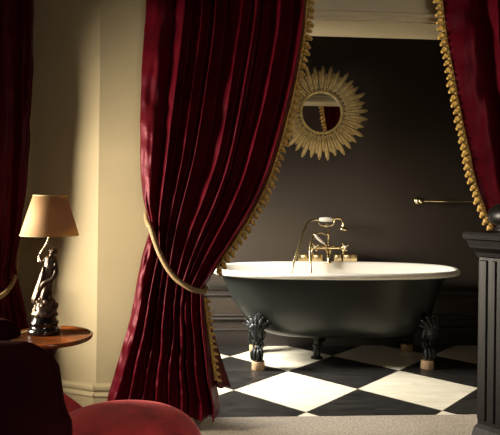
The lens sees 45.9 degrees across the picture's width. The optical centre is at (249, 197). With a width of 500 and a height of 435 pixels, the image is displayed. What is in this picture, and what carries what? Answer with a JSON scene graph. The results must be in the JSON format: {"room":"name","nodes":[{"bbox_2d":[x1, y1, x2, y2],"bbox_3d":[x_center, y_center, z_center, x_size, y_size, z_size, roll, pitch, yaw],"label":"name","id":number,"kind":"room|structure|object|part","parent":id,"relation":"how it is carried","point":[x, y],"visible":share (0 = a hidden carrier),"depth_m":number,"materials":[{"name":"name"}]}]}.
{"room":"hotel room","nodes":[
{"label":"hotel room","id":0,"kind":"room"},
{"bbox_2d":[18,0,100,382],"bbox_3d":[-1.228,-0.265,3.369,0.937,2.900,0.110,1,0,20],"label":"wall","id":1,"kind":"structure","parent":0,"point":[64,118],"depth_m":3.22,"materials":[{"name":"beige paint"}]},
{"bbox_2d":[0,0,33,329],"bbox_3d":[-1.292,-0.143,3.066,0.130,2.560,0.448,1,0,26],"label":"curtain","id":2,"kind":"object","parent":1,"relation":"hanging from","point":[16,16],"visible":0.61,"depth_m":3.14,"materials":[{"name":"fabric"}]},
{"bbox_2d":[0,247,20,299],"bbox_3d":[-1.340,0.395,3.108,0.177,0.257,0.340,1,0,-4],"label":"tieback","id":3,"kind":"object","parent":2,"relation":"attached to","point":[7,290],"visible":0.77,"depth_m":3.17,"materials":[{"name":"gold metal"}]},
{"bbox_2d":[61,378,94,406],"bbox_3d":[-1.246,1.080,3.295,0.888,0.190,0.030,1,0,20],"label":"baseboard","id":4,"kind":"structure","parent":1,"relation":"attached to","point":[82,392],"depth_m":3.17,"materials":[{"name":"beige paint"}]},
{"bbox_2d":[96,0,432,382],"bbox_3d":[0.783,-0.241,3.416,3.209,2.900,0.318,1,0,-4],"label":"wall","id":5,"kind":"structure","parent":0,"point":[123,232],"depth_m":3.16,"materials":[{"name":"beige paint"}]},
{"bbox_2d":[94,383,110,403],"bbox_3d":[-0.652,1.087,3.151,0.355,0.190,0.030,1,0,-4],"label":"baseboard","id":6,"kind":"structure","parent":5,"relation":"attached to","point":[101,390],"depth_m":3.13,"materials":[{"name":"beige paint"}]},
{"bbox_2d":[308,0,440,22],"bbox_3d":[0.528,-1.044,3.226,1.960,0.130,0.026,1,0,-4],"label":"trim","id":7,"kind":"structure","parent":5,"relation":"attached to","point":[372,10],"depth_m":3.24,"materials":[{"name":"white paint"}]},
{"bbox_2d":[306,19,442,39],"bbox_3d":[0.516,-0.975,3.398,1.960,0.008,0.306,1,0,-4],"label":"trim","id":8,"kind":"structure","parent":5,"relation":"attached to","point":[322,27],"depth_m":3.39,"materials":[{"name":"white paint"}]},
{"bbox_3d":[0.582,-1.378,3.147,3.070,0.060,0.190,1,0,-4],"label":"curtain rod","id":9,"kind":"object","parent":5,"relation":"attached to","visible":0},
{"bbox_2d":[107,0,314,421],"bbox_3d":[-0.191,-0.114,3.050,1.087,2.570,0.171,1,0,-5],"label":"curtain","id":10,"kind":"object","parent":9,"relation":"hanging from","point":[220,79],"visible":0.91,"depth_m":3.03,"materials":[{"name":"fabric"}]},
{"bbox_2d":[144,212,208,293],"bbox_3d":[-0.396,0.282,3.034,0.363,0.416,0.206,1,0,6],"label":"tieback","id":11,"kind":"object","parent":10,"relation":"attached to","point":[148,224],"visible":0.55,"depth_m":2.95,"materials":[{"name":"gold metal"}]},
{"bbox_3d":[-0.203,0.723,3.034,0.080,0.430,0.020,1,0,-4],"label":"fringe trim","id":12,"kind":"part","parent":10,"relation":"part of","materials":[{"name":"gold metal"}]},
{"bbox_3d":[0.077,-0.510,3.091,0.492,1.771,0.029,1,0,-6],"label":"fringe trim","id":13,"kind":"part","parent":10,"relation":"part of","materials":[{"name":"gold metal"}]},
{"bbox_2d":[433,0,499,229],"bbox_3d":[1.532,-0.119,3.140,1.180,2.663,0.150,1,0,-4],"label":"curtain","id":14,"kind":"object","parent":9,"relation":"hanging from","point":[470,35],"visible":0.94,"depth_m":3.12,"materials":[{"name":"fabric"}]},
{"bbox_2d":[191,345,477,434],"bbox_3d":[0.224,1.248,3.953,4.420,0.110,2.140,1,0,-4],"label":"floor","id":15,"kind":"structure","parent":0,"point":[348,380],"depth_m":3.65,"materials":[{"name":"tile"}]},
{"bbox_2d":[252,360,264,370],"bbox_3d":[0.058,1.171,4.136,0.092,0.060,0.092,1,0,-4],"label":"wood block","id":16,"kind":"object","parent":15,"relation":"on","point":[256,366],"visible":0.85,"depth_m":4.10,"materials":[{"name":"brown wood"}]},
{"bbox_2d":[214,261,460,361],"bbox_3d":[0.642,0.827,4.400,1.860,0.640,0.682,1,0,-4],"label":"bathtub","id":17,"kind":"object","parent":16,"relation":"on","point":[340,299],"visible":0.98,"depth_m":4.15,"materials":[{"name":"green paint"}]},
{"bbox_2d":[290,217,356,272],"bbox_3d":[0.583,0.373,4.649,0.570,0.443,0.267,1,0,-4],"label":"mixer tap","id":18,"kind":"object","parent":17,"relation":"attached to","point":[311,256],"visible":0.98,"depth_m":4.72,"materials":[{"name":"gold metal"}]},
{"bbox_3d":[0.553,0.330,4.719,0.092,0.082,0.028,1,0,-15],"label":"diverter lever","id":19,"kind":"part","parent":18,"relation":"part of","materials":[{"name":"white ceramic"}]},
{"bbox_3d":[0.602,0.494,4.748,0.517,0.090,0.072,1,0,-4],"label":"mounting plate","id":20,"kind":"part","parent":18,"relation":"part of","materials":[{"name":"gold metal"}]},
{"bbox_3d":[0.622,0.465,4.689,0.042,0.119,0.112,1,0,-4],"label":"spout","id":21,"kind":"part","parent":18,"relation":"part of","materials":[{"name":"gold metal"}]},
{"bbox_2d":[311,338,325,359],"bbox_3d":[0.543,1.107,4.570,0.101,0.200,0.359,1,0,15],"label":"pipe","id":22,"kind":"object","parent":15,"relation":"on","point":[317,344],"visible":0.66,"depth_m":4.42,"materials":[{"name":"black metal"}]},
{"bbox_2d":[401,343,412,352],"bbox_3d":[1.237,1.185,4.661,0.092,0.060,0.092,1,0,-4],"label":"wood block","id":23,"kind":"object","parent":15,"relation":"on","point":[405,348],"visible":0.93,"depth_m":4.62,"materials":[{"name":"brown wood"}]},
{"bbox_2d":[420,358,433,369],"bbox_3d":[1.265,1.185,4.213,0.092,0.060,0.092,1,0,-4],"label":"wood block","id":24,"kind":"object","parent":15,"relation":"on","point":[427,365],"visible":0.94,"depth_m":4.17,"materials":[{"name":"brown wood"}]},
{"bbox_2d":[206,36,488,326],"bbox_3d":[0.632,-0.242,4.910,3.320,2.900,0.120,1,0,-4],"label":"wall","id":25,"kind":"structure","parent":0,"point":[408,149],"depth_m":4.88,"materials":[{"name":"black paint"}]},
{"bbox_2d":[284,66,367,160],"bbox_3d":[0.585,-0.696,4.819,0.777,0.777,0.055,1,0,-4],"label":"sunburst mirror","id":26,"kind":"object","parent":25,"relation":"attached to","point":[323,110],"visible":0.93,"depth_m":4.81,"materials":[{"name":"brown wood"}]},
{"bbox_2d":[302,93,340,131],"bbox_3d":[0.584,-0.698,4.818,0.318,0.318,0.004,1,0,-4],"label":"mirror glass","id":27,"kind":"object","parent":26,"relation":"attached to","point":[321,112],"depth_m":4.82,"materials":[{"name":"clear mirror"}]},
{"bbox_2d":[205,281,478,296],"bbox_3d":[0.625,0.748,4.830,3.120,0.120,0.040,1,0,-4],"label":"trim","id":28,"kind":"structure","parent":25,"relation":"attached to","point":[216,288],"depth_m":4.89,"materials":[{"name":"black wood"}]},
{"bbox_2d":[210,314,477,319],"bbox_3d":[0.622,0.977,4.839,3.120,0.051,0.022,1,0,-4],"label":"trim","id":29,"kind":"structure","parent":25,"relation":"attached to","point":[215,316],"depth_m":4.90,"materials":[{"name":"black wood"}]},
{"bbox_2d":[213,326,477,345],"bbox_3d":[0.620,1.133,4.832,3.120,0.150,0.036,1,0,-4],"label":"baseboard","id":30,"kind":"structure","parent":25,"relation":"attached to","point":[447,335],"depth_m":4.83,"materials":[{"name":"black wood"}]},
{"bbox_2d":[414,197,473,204],"bbox_3d":[1.696,0.028,4.872,0.666,0.068,0.092,1,0,-4],"label":"towel rail","id":31,"kind":"object","parent":25,"relation":"attached to","point":[417,200],"visible":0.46,"depth_m":4.84,"materials":[{"name":"gold metal"}]},
{"bbox_3d":[1.703,0.028,4.848,0.588,0.017,0.017,1,0,-4],"label":"rail","id":32,"kind":"part","parent":31,"relation":"part of","materials":[{"name":"gold metal"}]},
{"bbox_3d":[0.434,1.250,0.660,4.420,0.110,4.460,1,0,-4],"label":"floor","id":33,"kind":"structure","parent":0,"visible":0},
{"bbox_2d":[10,326,92,356],"bbox_3d":[-0.867,0.885,2.543,0.360,0.590,0.376,1,0,-4],"label":"side table","id":34,"kind":"object","parent":33,"relation":"on","point":[69,336],"visible":0.42,"depth_m":2.52,"materials":[{"name":"brown wood"}]},
{"bbox_2d":[19,195,78,336],"bbox_3d":[-0.891,0.293,2.619,0.253,0.613,0.253,1,0,22],"label":"table lamp","id":35,"kind":"object","parent":34,"relation":"on","point":[48,216],"visible":0.98,"depth_m":2.57,"materials":[{"name":"black paint"}]},
{"bbox_3d":[-0.909,0.186,2.618,0.060,0.196,0.023,1,0,-4],"label":"stem","id":36,"kind":"part","parent":35,"relation":"part of","materials":[{"name":"gold metal"}]},
{"bbox_3d":[-0.888,0.077,2.619,0.250,0.176,0.250,1,0,-4],"label":"lamp shade","id":37,"kind":"part","parent":35,"relation":"part of","materials":[{"name":"brown fabric"}]},
{"bbox_2d":[0,318,200,434],"bbox_3d":[-0.596,0.786,1.920,0.888,0.793,0.711,1,0,-4],"label":"armchair","id":38,"kind":"object","parent":33,"relation":"on","point":[33,401],"visible":1,"depth_m":1.59,"materials":[{"name":"red fabric"}]},
{"bbox_3d":[-0.810,0.734,1.779,0.330,0.693,0.722,1,0,-39],"label":"backrest","id":39,"kind":"part","parent":38,"relation":"part of","materials":[{"name":"red fabric"}]},
{"bbox_3d":[-0.740,0.794,2.193,0.350,0.292,0.127,1,0,-12],"label":"armrest","id":40,"kind":"part","parent":38,"relation":"part of","materials":[{"name":"red fabric"}]},
{"bbox_2d":[69,400,200,434],"bbox_3d":[-0.427,0.854,1.958,0.544,0.298,0.540,1,0,-4],"label":"seat cushion","id":41,"kind":"object","parent":38,"relation":"on","point":[115,417],"depth_m":1.92,"materials":[{"name":"red fabric"}]},
{"bbox_2d":[462,204,499,434],"bbox_3d":[1.019,0.607,2.290,0.280,1.191,0.280,1,0,-42],"label":"pedestal","id":42,"kind":"object","parent":33,"relation":"on","point":[485,243],"visible":1,"depth_m":2.27,"materials":[{"name":"black paint"}]}
]}

